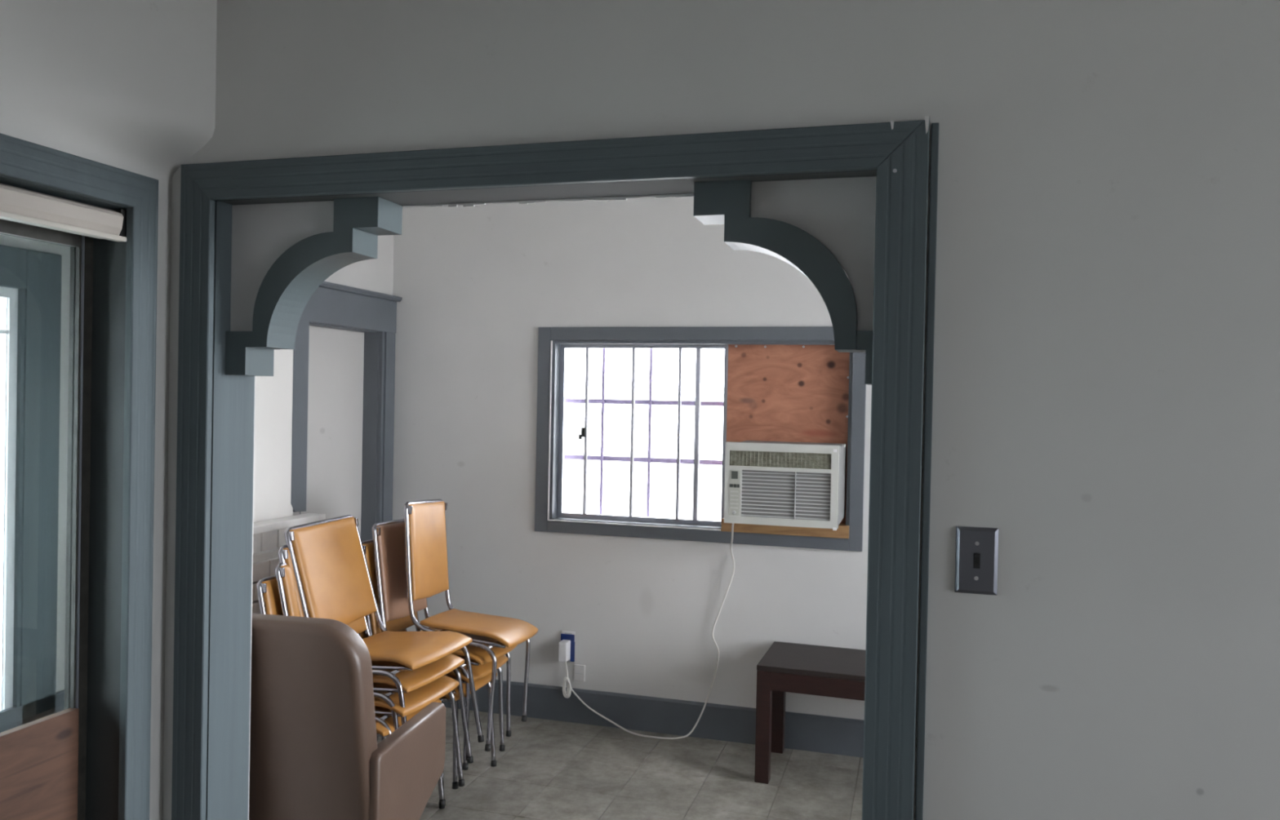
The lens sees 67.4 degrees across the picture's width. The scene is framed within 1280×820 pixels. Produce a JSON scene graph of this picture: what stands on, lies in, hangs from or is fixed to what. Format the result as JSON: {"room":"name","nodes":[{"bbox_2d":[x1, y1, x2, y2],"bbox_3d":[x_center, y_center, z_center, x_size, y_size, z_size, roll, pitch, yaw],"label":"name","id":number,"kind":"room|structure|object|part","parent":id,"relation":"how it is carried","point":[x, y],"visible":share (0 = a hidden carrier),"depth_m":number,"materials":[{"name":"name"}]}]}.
{"room":"entrance hall","nodes":[
{"label":"entrance hall","id":0,"kind":"room"},
{"bbox_2d":[0,234,70,733],"bbox_3d":[-2.026,0.118,1.474,0.040,2.850,2.692,1,1,16],"label":"wall","id":1,"kind":"structure","parent":0,"point":[5,240],"depth_m":2.74,"materials":[{"name":"paint"}]},
{"bbox_2d":[0,244,62,724],"bbox_3d":[-1.839,0.253,2.125,0.040,1.375,1.246,1,1,16],"label":"window","id":2,"kind":"structure","parent":1,"relation":"in","point":[31,331],"depth_m":2.63,"materials":[{"name":"blue paint"}]},
{"bbox_3d":[-1.850,0.305,2.122,0.003,1.210,0.972,1,1,16],"label":"pane","id":3,"kind":"part","parent":2,"relation":"part of","materials":[{"name":"clear glass"}]},
{"bbox_3d":[-1.851,0.307,2.119,0.018,1.266,1.026,1,1,16],"label":"sash","id":4,"kind":"part","parent":2,"relation":"part of","materials":[{"name":"white"}]},
{"bbox_2d":[0,0,217,819],"bbox_3d":[-1.675,0.142,-0.004,0.232,2.850,4.452,1,1,16],"label":"wall","id":5,"kind":"structure","parent":0,"point":[127,85],"depth_m":1.95,"materials":[{"name":"paint"}]},
{"bbox_2d":[0,133,158,819],"bbox_3d":[-1.283,0.352,1.504,0.150,1.692,1.224,1,1,16],"label":"door frame","id":6,"kind":"structure","parent":5,"relation":"in","point":[113,294],"depth_m":2.02,"materials":[{"name":"paint"}]},
{"bbox_2d":[0,708,79,819],"bbox_3d":[-1.336,0.863,1.525,0.020,0.468,1.030,1,1,16],"label":"wood board","id":7,"kind":"object","parent":6,"relation":"attached to","point":[39,758],"visible":1,"depth_m":1.93,"materials":[{"name":"brown wood"}]},
{"bbox_3d":[-1.335,0.339,1.530,0.025,1.535,1.085,1,1,16],"label":"sash","id":8,"kind":"part","parent":6,"relation":"part of","materials":[{"name":"grey wood"}]},
{"bbox_2d":[0,182,126,242],"bbox_3d":[-1.248,-0.382,1.510,0.078,0.069,1.066,1,1,16],"label":"roller blind","id":9,"kind":"object","parent":6,"relation":"attached to","point":[19,205],"visible":1,"depth_m":1.85,"materials":[{"name":"fabric"}]},
{"bbox_3d":[-1.224,-0.352,1.494,0.022,0.010,1.050,1,1,16],"label":"rail","id":10,"kind":"part","parent":9,"relation":"part of","materials":[{"name":"beige plastic"}]},
{"bbox_3d":[-1.069,0.340,2.044,0.018,1.672,0.068,1,1,16],"label":"casing leg","id":11,"kind":"part","parent":6,"relation":"part of","materials":[{"name":"blue paint"}]},
{"bbox_2d":[253,235,394,522],"bbox_3d":[-1.727,0.097,3.978,0.280,2.850,2.248,1,1,16],"label":"wall","id":12,"kind":"structure","parent":0,"point":[273,394],"depth_m":4.12,"materials":[{"name":"paint"}]},
{"bbox_2d":[290,281,402,541],"bbox_3d":[-1.483,0.466,4.565,0.175,2.108,0.988,1,1,16],"label":"door","id":13,"kind":"structure","parent":12,"relation":"in","point":[344,378],"depth_m":4.73,"materials":[{"name":"paint"}]},
{"bbox_3d":[-1.515,0.028,4.243,0.034,0.850,0.105,1,1,16],"label":"casing leg","id":14,"kind":"part","parent":13,"relation":"part of","materials":[{"name":"grey wood"}]},
{"bbox_3d":[-1.536,0.558,4.635,0.038,1.920,0.630,1,1,16],"label":"panel","id":15,"kind":"part","parent":13,"relation":"part of","materials":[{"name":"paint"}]},
{"bbox_3d":[-1.323,0.559,4.966,0.022,1.920,0.126,1,1,16],"label":"casing leg","id":16,"kind":"part","parent":13,"relation":"part of","materials":[{"name":"grey wood"}]},
{"bbox_2d":[377,707,863,819],"bbox_3d":[0.401,1.632,3.287,4.800,0.120,2.698,1,1,16],"label":"floor","id":17,"kind":"structure","parent":0,"point":[547,770],"depth_m":4.04,"materials":[{"name":"grey tile"}]},
{"bbox_2d":[252,513,325,613],"bbox_3d":[-1.611,0.997,3.672,0.152,1.062,1.295,1,1,16],"label":"fireplace","id":18,"kind":"object","parent":17,"relation":"on","point":[268,537],"visible":0.1,"depth_m":3.89,"materials":[{"name":"white brick"}]},
{"bbox_2d":[253,513,325,534],"bbox_3d":[-1.627,0.481,3.674,0.090,0.032,1.295,1,1,16],"label":"mantel shelf","id":19,"kind":"object","parent":18,"relation":"attached to","point":[277,526],"depth_m":4.01,"materials":[{"name":"white paint"}]},
{"bbox_2d":[248,613,445,819],"bbox_3d":[-1.015,1.061,2.892,0.694,0.975,0.532,1,1,12],"label":"armchair","id":20,"kind":"object","parent":17,"relation":"on","point":[315,753],"visible":0.59,"depth_m":2.63,"materials":[{"name":"brown leather"}]},
{"bbox_3d":[-1.049,0.962,2.715,0.670,0.775,0.172,1,1,12],"label":"backrest","id":21,"kind":"part","parent":20,"relation":"part of","materials":[{"name":"brown leather"}]},
{"bbox_3d":[-0.696,1.186,2.859,0.052,0.498,0.467,1,1,12],"label":"armrest","id":22,"kind":"part","parent":20,"relation":"part of","materials":[{"name":"brown leather"}]},
{"bbox_2d":[256,575,445,807],"bbox_3d":[-1.073,1.079,3.569,0.566,0.921,0.475,1,1,19],"label":"chair","id":23,"kind":"object","parent":17,"relation":"on","point":[268,600],"visible":0.08,"depth_m":3.48,"materials":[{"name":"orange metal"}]},
{"bbox_3d":[-1.277,0.823,3.638,0.096,0.402,0.360,-1,0,19],"label":"backrest","id":24,"kind":"part","parent":23,"relation":"part of","materials":[{"name":"leather"}]},
{"bbox_3d":[-1.087,0.876,3.573,0.507,0.537,0.400,-1,0,19],"label":"frame","id":25,"kind":"part","parent":23,"relation":"part of","materials":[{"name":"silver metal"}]},
{"bbox_2d":[275,563,464,786],"bbox_3d":[-1.014,1.026,3.614,0.571,0.924,0.475,1,1,19],"label":"chair","id":26,"kind":"object","parent":23,"relation":"on","point":[422,697],"visible":0.28,"depth_m":3.51,"materials":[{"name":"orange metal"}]},
{"bbox_3d":[-1.221,0.769,3.675,0.096,0.402,0.360,-2,0,19],"label":"backrest","id":27,"kind":"part","parent":26,"relation":"part of","materials":[{"name":"leather"}]},
{"bbox_3d":[-1.031,0.821,3.610,0.507,0.537,0.400,-2,0,19],"label":"frame","id":28,"kind":"part","parent":26,"relation":"part of","materials":[{"name":"silver metal"}]},
{"bbox_2d":[277,545,473,764],"bbox_3d":[-1.002,0.963,3.653,0.592,0.925,0.475,1,1,21],"label":"chair","id":29,"kind":"object","parent":26,"relation":"on","point":[421,677],"visible":0.33,"depth_m":3.55,"materials":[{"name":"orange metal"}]},
{"bbox_3d":[-1.215,0.706,3.712,0.096,0.402,0.360,-4,0,21],"label":"backrest","id":30,"kind":"part","parent":29,"relation":"part of","materials":[{"name":"leather"}]},
{"bbox_3d":[-1.025,0.751,3.643,0.507,0.537,0.400,-4,0,21],"label":"frame","id":31,"kind":"part","parent":29,"relation":"part of","materials":[{"name":"silver metal"}]},
{"bbox_2d":[284,515,484,742],"bbox_3d":[-0.974,0.896,3.677,0.612,0.925,0.475,1,1,23],"label":"chair","id":32,"kind":"object","parent":29,"relation":"on","point":[328,557],"visible":0.75,"depth_m":3.69,"materials":[{"name":"leather"}]},
{"bbox_3d":[-1.193,0.640,3.741,0.096,0.402,0.360,-5,0,23],"label":"backrest","id":33,"kind":"part","parent":32,"relation":"part of","materials":[{"name":"leather"}]},
{"bbox_3d":[-1.004,0.680,3.664,0.507,0.537,0.400,-5,0,23],"label":"frame","id":34,"kind":"part","parent":32,"relation":"part of","materials":[{"name":"silver metal"}]},
{"bbox_3d":[-0.894,1.117,3.399,0.231,0.386,0.019,1,1,23],"label":"leg","id":35,"kind":"part","parent":32,"relation":"part of","materials":[{"name":"silver metal"}]},
{"bbox_3d":[-0.904,0.901,3.631,0.410,0.050,0.386,-5,0,23],"label":"seat","id":36,"kind":"part","parent":32,"relation":"part of","materials":[{"name":"leather"}]},
{"bbox_3d":[-0.726,1.103,3.803,0.192,0.398,0.032,-5,0,23],"label":"leg","id":37,"kind":"part","parent":32,"relation":"part of","materials":[{"name":"silver metal"}]},
{"bbox_3d":[-0.915,1.191,3.383,0.223,0.389,0.021,1,1,22],"label":"leg","id":38,"kind":"part","parent":29,"relation":"part of","materials":[{"name":"silver metal"}]},
{"bbox_3d":[-0.929,0.975,3.614,0.410,0.050,0.386,-4,0,21],"label":"seat","id":39,"kind":"part","parent":29,"relation":"part of","materials":[{"name":"leather"}]},
{"bbox_3d":[-0.763,1.181,3.792,0.192,0.398,0.032,-4,0,21],"label":"leg","id":40,"kind":"part","parent":29,"relation":"part of","materials":[{"name":"silver metal"}]},
{"bbox_3d":[-0.929,1.265,3.354,0.211,0.392,0.025,1,1,22],"label":"leg","id":41,"kind":"part","parent":26,"relation":"part of","materials":[{"name":"silver metal"}]},
{"bbox_3d":[-0.941,1.042,3.583,0.412,0.045,0.386,1,1,19],"label":"seat","id":42,"kind":"part","parent":26,"relation":"part of","materials":[{"name":"leather"}]},
{"bbox_3d":[-0.786,1.258,3.765,0.192,0.398,0.032,-2,0,19],"label":"leg","id":43,"kind":"part","parent":26,"relation":"part of","materials":[{"name":"silver metal"}]},
{"bbox_3d":[-1.001,1.099,3.544,0.411,0.043,0.386,1,1,19],"label":"seat","id":44,"kind":"part","parent":23,"relation":"part of","materials":[{"name":"leather"}]},
{"bbox_3d":[-0.850,1.318,3.725,0.192,0.398,0.032,-1,0,19],"label":"leg","id":45,"kind":"part","parent":23,"relation":"part of","materials":[{"name":"silver metal"}]},
{"bbox_2d":[360,628,497,809],"bbox_3d":[-0.916,1.075,4.005,0.546,0.925,0.475,1,1,17],"label":"chair","id":46,"kind":"object","parent":17,"relation":"on","point":[478,684],"visible":0.05,"depth_m":3.97,"materials":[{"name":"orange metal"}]},
{"bbox_3d":[-1.120,0.820,4.068,0.096,0.402,0.360,1,1,17],"label":"backrest","id":47,"kind":"part","parent":46,"relation":"part of","materials":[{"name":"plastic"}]},
{"bbox_3d":[-0.931,0.881,4.009,0.507,0.537,0.400,1,1,17],"label":"frame","id":48,"kind":"part","parent":46,"relation":"part of","materials":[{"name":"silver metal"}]},
{"bbox_2d":[361,539,508,790],"bbox_3d":[-0.871,1.016,4.048,0.546,0.925,0.475,2,0,16],"label":"chair","id":49,"kind":"object","parent":46,"relation":"on","point":[479,672],"visible":0.16,"depth_m":3.98,"materials":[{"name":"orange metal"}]},
{"bbox_3d":[-1.071,0.757,4.109,0.096,0.402,0.360,2,0,16],"label":"backrest","id":50,"kind":"part","parent":49,"relation":"part of","materials":[{"name":"leather"}]},
{"bbox_3d":[-0.881,0.822,4.054,0.507,0.537,0.400,2,0,16],"label":"frame","id":51,"kind":"part","parent":49,"relation":"part of","materials":[{"name":"silver metal"}]},
{"bbox_2d":[372,519,516,770],"bbox_3d":[-0.829,0.953,4.050,0.528,0.958,0.477,1,1,14],"label":"chair","id":52,"kind":"object","parent":49,"relation":"on","point":[388,537],"visible":0.39,"depth_m":4.02,"materials":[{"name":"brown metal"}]},
{"bbox_3d":[-1.027,0.688,4.132,0.096,0.402,0.360,3,-1,14],"label":"backrest","id":53,"kind":"part","parent":52,"relation":"part of","materials":[{"name":"brown leather"}]},
{"bbox_3d":[-0.837,0.757,4.081,0.507,0.537,0.400,3,-1,14],"label":"frame","id":54,"kind":"part","parent":52,"relation":"part of","materials":[{"name":"silver metal"}]},
{"bbox_3d":[-0.757,1.203,3.817,0.192,0.398,0.032,3,-1,14],"label":"leg","id":55,"kind":"part","parent":52,"relation":"part of","materials":[{"name":"silver metal"}]},
{"bbox_3d":[-0.768,0.990,4.054,0.410,0.050,0.386,3,-1,14],"label":"seat","id":56,"kind":"part","parent":52,"relation":"part of","materials":[{"name":"leather"}]},
{"bbox_2d":[404,499,537,751],"bbox_3d":[-0.719,0.880,4.061,0.500,0.988,0.492,1,1,12],"label":"chair","id":57,"kind":"object","parent":52,"relation":"on","point":[424,521],"visible":0.86,"depth_m":4.04,"materials":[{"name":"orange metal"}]},
{"bbox_3d":[-0.914,0.599,4.139,0.065,0.417,0.385,1,1,12],"label":"backrest","id":58,"kind":"part","parent":57,"relation":"part of","materials":[{"name":"leather"}]},
{"bbox_3d":[-0.728,0.683,4.095,0.507,0.537,0.400,6,-2,12],"label":"frame","id":59,"kind":"part","parent":57,"relation":"part of","materials":[{"name":"silver metal"}]},
{"bbox_3d":[-0.670,0.919,4.070,0.410,0.050,0.386,6,-2,12],"label":"seat","id":60,"kind":"part","parent":57,"relation":"part of","materials":[{"name":"leather"}]},
{"bbox_3d":[-0.661,1.131,3.831,0.192,0.398,0.032,6,-2,12],"label":"leg","id":61,"kind":"part","parent":57,"relation":"part of","materials":[{"name":"silver metal"}]},
{"bbox_3d":[-0.570,1.156,4.260,0.167,0.412,0.028,1,1,14],"label":"leg","id":62,"kind":"part","parent":57,"relation":"part of","materials":[{"name":"silver metal"}]},
{"bbox_3d":[-0.650,1.219,4.242,0.178,0.404,0.021,1,1,15],"label":"leg","id":63,"kind":"part","parent":52,"relation":"part of","materials":[{"name":"silver metal"}]},
{"bbox_3d":[-0.798,1.271,3.796,0.192,0.398,0.032,2,0,16],"label":"leg","id":64,"kind":"part","parent":49,"relation":"part of","materials":[{"name":"silver metal"}]},
{"bbox_3d":[-0.807,1.054,4.030,0.410,0.050,0.386,2,0,16],"label":"seat","id":65,"kind":"part","parent":49,"relation":"part of","materials":[{"name":"leather"}]},
{"bbox_3d":[-0.680,1.277,4.216,0.185,0.401,0.024,1,1,14],"label":"leg","id":66,"kind":"part","parent":49,"relation":"part of","materials":[{"name":"silver metal"}]},
{"bbox_3d":[-0.845,1.332,3.755,0.192,0.398,0.032,1,1,17],"label":"leg","id":67,"kind":"part","parent":46,"relation":"part of","materials":[{"name":"silver metal"}]},
{"bbox_3d":[-0.852,1.112,3.985,0.410,0.050,0.386,1,1,17],"label":"seat","id":68,"kind":"part","parent":46,"relation":"part of","materials":[{"name":"leather"}]},
{"bbox_3d":[-0.714,1.330,4.173,0.192,0.398,0.032,1,1,17],"label":"leg","id":69,"kind":"part","parent":46,"relation":"part of","materials":[{"name":"silver metal"}]},
{"bbox_2d":[754,641,866,784],"bbox_3d":[0.959,1.327,4.102,0.860,0.495,0.430,1,1,18],"label":"side table","id":70,"kind":"object","parent":17,"relation":"on","point":[789,668],"visible":0.48,"depth_m":4.02,"materials":[{"name":"brown wood"}]},
{"bbox_3d":[0.522,1.330,4.048,0.058,0.472,0.058,1,1,18],"label":"leg","id":71,"kind":"part","parent":70,"relation":"part of","materials":[{"name":"brown wood"}]},
{"bbox_3d":[0.635,1.328,4.401,0.058,0.472,0.058,1,1,18],"label":"leg","id":72,"kind":"part","parent":70,"relation":"part of","materials":[{"name":"brown wood"}]},
{"bbox_2d":[392,196,871,720],"bbox_3d":[0.759,0.141,4.502,4.860,2.850,0.150,1,1,16],"label":"wall","id":73,"kind":"structure","parent":0,"point":[477,285],"depth_m":4.73,"materials":[{"name":"paint"}]},
{"bbox_2d":[561,631,575,662],"bbox_3d":[-0.356,1.171,4.750,0.070,0.150,0.008,1,1,16],"label":"wall outlet","id":74,"kind":"object","parent":73,"relation":"attached to","point":[562,632],"visible":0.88,"depth_m":4.75,"materials":[{"name":"white plastic"}]},
{"bbox_2d":[560,634,574,662],"bbox_3d":[-0.357,1.176,4.745,0.074,0.134,0.004,1,1,16],"label":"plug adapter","id":75,"kind":"object","parent":74,"relation":"attached to","point":[563,637],"visible":1,"depth_m":4.74,"materials":[{"name":"blue plastic"}]},
{"bbox_2d":[573,664,585,682],"bbox_3d":[-0.299,1.297,4.731,0.056,0.080,0.014,1,1,16],"label":"outlet cover","id":76,"kind":"object","parent":73,"relation":"attached to","point":[579,670],"visible":1,"depth_m":4.73,"materials":[{"name":"grey plastic"}]},
{"bbox_2d":[564,348,723,517],"bbox_3d":[0.277,0.108,4.774,1.540,1.034,0.110,1,1,16],"label":"security bars","id":77,"kind":"object","parent":73,"relation":"attached to","point":[602,401],"visible":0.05,"depth_m":4.90,"materials":[{"name":"grey metal"}]},
{"bbox_3d":[0.288,0.261,4.824,1.540,0.024,0.010,1,1,16],"label":"rail","id":78,"kind":"part","parent":77,"relation":"part of","materials":[{"name":"grey metal"}]},
{"bbox_3d":[0.294,-0.033,4.821,1.540,0.024,0.010,1,1,16],"label":"rail","id":79,"kind":"part","parent":77,"relation":"part of","materials":[{"name":"grey metal"}]},
{"bbox_2d":[441,680,864,758],"bbox_3d":[0.781,1.485,4.415,4.410,0.165,0.018,1,1,16],"label":"baseboard","id":80,"kind":"structure","parent":73,"relation":"attached to","point":[735,724],"depth_m":4.59,"materials":[{"name":"blue paint"}]},
{"bbox_2d":[534,326,866,551],"bbox_3d":[0.269,0.114,4.623,1.594,1.018,0.152,1,1,16],"label":"window","id":81,"kind":"structure","parent":73,"relation":"in","point":[553,343],"depth_m":4.63,"materials":[{"name":"blue"}]},
{"bbox_3d":[-0.481,0.097,4.776,0.067,1.018,0.018,1,1,16],"label":"casing leg","id":82,"kind":"part","parent":81,"relation":"part of","materials":[{"name":"grey wood"}]},
{"bbox_3d":[0.014,0.111,4.745,0.816,0.830,0.003,1,1,16],"label":"pane","id":83,"kind":"part","parent":81,"relation":"part of","materials":[{"name":"clear glass"}]},
{"bbox_3d":[0.007,0.113,4.726,0.859,0.870,0.025,1,1,16],"label":"sash","id":84,"kind":"part","parent":81,"relation":"part of","materials":[{"name":"silver metal"}]},
{"bbox_3d":[0.244,0.595,4.567,1.465,0.056,0.018,1,1,16],"label":"casing","id":85,"kind":"part","parent":81,"relation":"part of","materials":[{"name":"grey wood"}]},
{"bbox_2d":[720,518,848,538],"bbox_3d":[0.674,0.532,4.460,0.587,0.088,0.079,1,1,16],"label":"batten","id":86,"kind":"object","parent":81,"relation":"on","point":[842,532],"visible":0.59,"depth_m":4.42,"materials":[{"name":"brown wood"}]},
{"bbox_2d":[724,440,846,530],"bbox_3d":[0.656,0.318,4.270,0.484,0.355,0.452,1,1,16],"label":"air conditioner","id":87,"kind":"object","parent":86,"relation":"on","point":[767,483],"visible":1,"depth_m":4.07,"materials":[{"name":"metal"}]},
{"bbox_2d":[558,523,734,739],"bbox_3d":[0.010,1.009,4.459,0.908,1.086,0.336,1,1,16],"label":"power cord","id":88,"kind":"object","parent":87,"relation":"hanging from","point":[564,646],"visible":0.96,"depth_m":4.62,"materials":[{"name":"white plastic"}]},
{"bbox_3d":[0.405,0.355,4.113,0.045,0.193,0.002,1,1,16],"label":"control panel","id":89,"kind":"part","parent":87,"relation":"part of","materials":[{"name":"grey plastic"}]},
{"bbox_2d":[726,344,849,524],"bbox_3d":[0.687,0.129,4.503,0.570,0.869,0.019,1,1,16],"label":"plywood panel","id":90,"kind":"object","parent":81,"relation":"attached to","point":[793,393],"visible":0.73,"depth_m":4.49,"materials":[{"name":"brown wood"}]},
{"bbox_3d":[0.987,0.131,4.348,0.062,1.018,0.018,1,1,16],"label":"casing leg","id":91,"kind":"part","parent":81,"relation":"part of","materials":[{"name":"grey wood"}]},
{"bbox_2d":[0,0,1279,819],"bbox_3d":[0.955,0.174,1.785,6.660,2.850,0.460,1,1,16],"label":"wall","id":92,"kind":"structure","parent":0,"point":[1106,401],"depth_m":1.63,"materials":[{"name":"paint"}]},
{"bbox_2d":[225,196,402,376],"bbox_3d":[-0.732,-0.268,2.150,0.384,0.384,0.099,1,1,16],"label":"bracket","id":93,"kind":"object","parent":92,"relation":"attached to","point":[282,253],"visible":1,"depth_m":2.13,"materials":[{"name":"blue paint"}]},
{"bbox_3d":[-0.781,-0.318,2.170,0.275,0.286,0.078,1,1,16],"label":"infill panel","id":94,"kind":"part","parent":93,"relation":"part of","materials":[{"name":"paint"}]},
{"bbox_2d":[207,170,876,819],"bbox_3d":[-0.241,0.553,1.981,1.498,2.042,0.165,1,1,16],"label":"trim","id":95,"kind":"structure","parent":92,"relation":"attached to","point":[233,404],"depth_m":2.16,"materials":[{"name":"blue paint"}]},
{"bbox_2d":[171,115,938,819],"bbox_3d":[-0.262,0.524,1.891,1.580,2.100,0.022,1,1,16],"label":"trim","id":96,"kind":"structure","parent":92,"relation":"attached to","point":[898,151],"depth_m":1.74,"materials":[{"name":"grey wood"}]},
{"bbox_3d":[-0.982,0.512,2.102,0.079,2.092,0.020,1,1,16],"label":"casing leg","id":97,"kind":"part","parent":96,"relation":"part of","materials":[{"name":"blue paint"}]},
{"bbox_3d":[0.439,0.541,1.687,0.087,2.100,0.020,1,1,16],"label":"casing leg","id":98,"kind":"part","parent":96,"relation":"part of","materials":[{"name":"blue paint"}]},
{"bbox_2d":[693,176,876,385],"bbox_3d":[0.299,-0.244,1.849,0.384,0.384,0.099,1,1,16],"label":"bracket","id":99,"kind":"object","parent":92,"relation":"attached to","point":[821,228],"visible":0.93,"depth_m":1.79,"materials":[{"name":"blue paint"}]},
{"bbox_3d":[0.353,-0.291,1.838,0.275,0.286,0.078,1,1,16],"label":"infill panel","id":100,"kind":"part","parent":99,"relation":"part of","materials":[{"name":"paint"}]},
{"bbox_2d":[954,526,998,595],"bbox_3d":[0.577,0.260,1.646,0.069,0.115,0.019,1,1,16],"label":"light switch","id":101,"kind":"object","parent":92,"relation":"attached to","point":[976,555],"visible":1,"depth_m":1.65,"materials":[{"name":"silver metal"}]},
{"label":"outside","id":102,"kind":"structure","parent":0,"visible":0},
{"bbox_2d":[563,447,722,520],"bbox_3d":[1.357,2.250,4.824,60.000,0.150,70.000,1,1,16],"label":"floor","id":103,"kind":"structure","parent":102,"point":[616,474],"depth_m":24.44,"materials":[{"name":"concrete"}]}
]}

